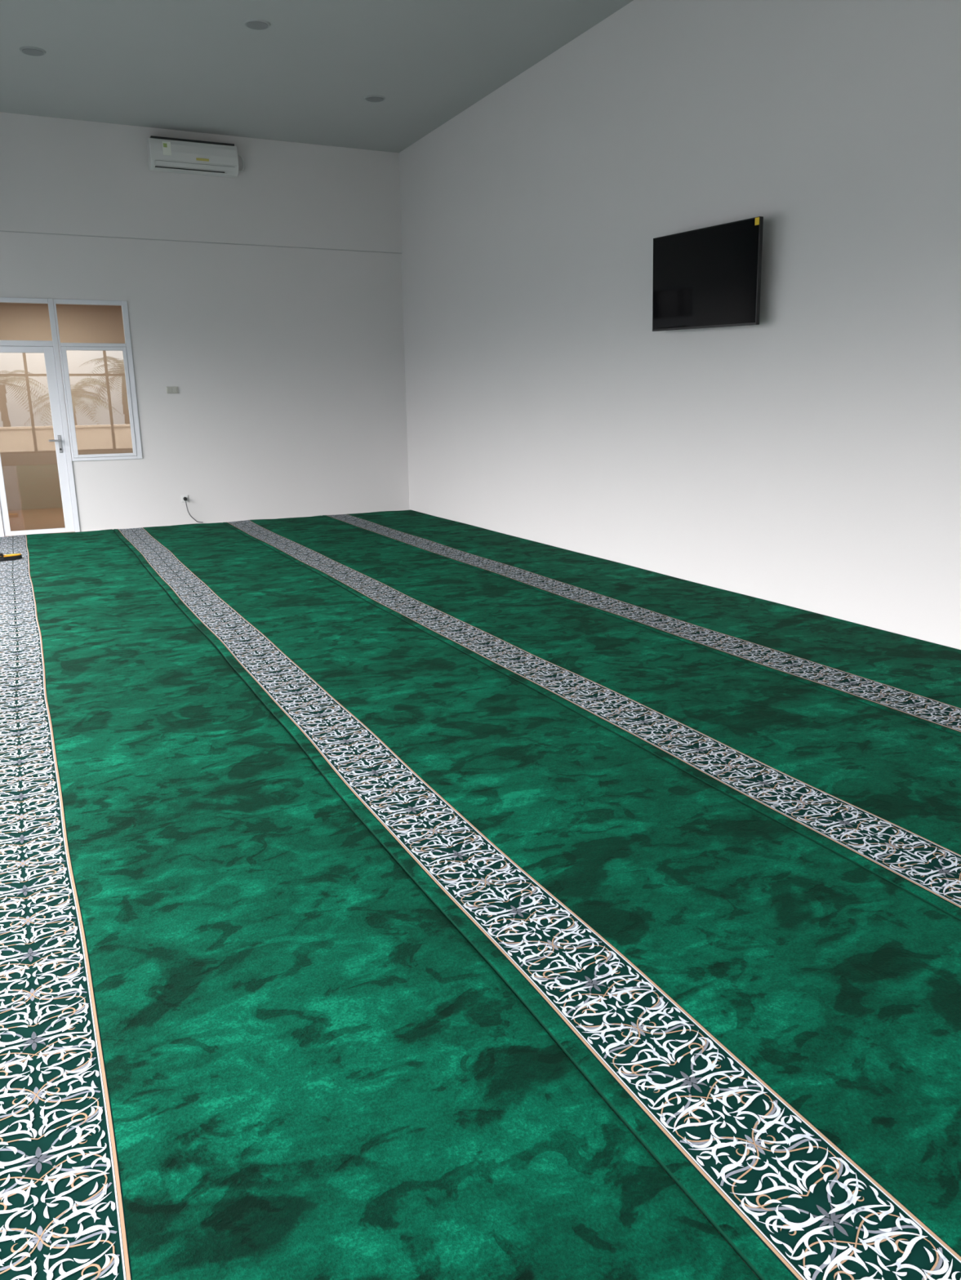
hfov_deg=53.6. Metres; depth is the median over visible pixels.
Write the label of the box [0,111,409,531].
wall
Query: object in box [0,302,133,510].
window glass
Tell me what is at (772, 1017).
carpet
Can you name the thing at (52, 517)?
floor
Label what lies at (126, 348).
window
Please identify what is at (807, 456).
wall
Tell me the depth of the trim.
11.13 m
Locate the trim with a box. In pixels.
[0,230,401,253]
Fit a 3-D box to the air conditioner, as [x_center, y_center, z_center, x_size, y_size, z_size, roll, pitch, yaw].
[-3.228,-5.516,10.862,1.080,0.336,0.196,-8,16,-25]
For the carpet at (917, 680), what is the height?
0.019 m
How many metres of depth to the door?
10.90 m
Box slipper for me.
[0,552,22,560]
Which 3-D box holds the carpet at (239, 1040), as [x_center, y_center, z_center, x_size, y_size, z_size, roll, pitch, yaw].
[-1.743,0.347,4.612,1.306,0.020,14.946,-8,16,-25]
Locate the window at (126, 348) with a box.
[53,298,142,461]
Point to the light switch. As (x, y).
(169, 389)
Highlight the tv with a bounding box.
[652,216,763,331]
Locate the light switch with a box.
[166,386,178,393]
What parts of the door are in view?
lever handle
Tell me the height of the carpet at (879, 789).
0.021 m
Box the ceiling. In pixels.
[0,0,633,152]
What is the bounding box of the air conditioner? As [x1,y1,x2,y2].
[146,135,244,177]
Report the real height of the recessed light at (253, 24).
0.015 m
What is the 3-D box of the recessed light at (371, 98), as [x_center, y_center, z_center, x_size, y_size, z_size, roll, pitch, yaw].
[-1.086,-5.557,9.758,0.216,0.015,0.216,-8,16,-25]
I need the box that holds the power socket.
[180,494,203,522]
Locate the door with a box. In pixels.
[0,297,79,537]
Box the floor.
[0,507,759,1279]
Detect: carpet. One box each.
[0,528,759,1279]
[113,522,960,1279]
[222,515,960,920]
[322,510,960,737]
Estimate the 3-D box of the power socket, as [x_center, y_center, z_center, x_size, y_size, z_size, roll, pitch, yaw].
[-3.567,-1.618,11.753,0.230,0.349,0.075,-8,16,-25]
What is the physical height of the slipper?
0.071 m
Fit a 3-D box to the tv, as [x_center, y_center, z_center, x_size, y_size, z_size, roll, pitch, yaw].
[1.663,-2.630,6.928,0.166,0.719,1.210,-8,16,-25]
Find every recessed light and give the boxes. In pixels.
[18,46,45,56]
[243,18,270,30]
[364,94,385,102]
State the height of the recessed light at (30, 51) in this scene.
0.015 m
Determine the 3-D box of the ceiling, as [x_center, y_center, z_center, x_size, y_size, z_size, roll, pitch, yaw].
[-0.678,-4.178,4.030,6.750,0.100,15.300,-8,16,-25]
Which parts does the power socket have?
plate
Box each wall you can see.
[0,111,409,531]
[399,0,960,649]

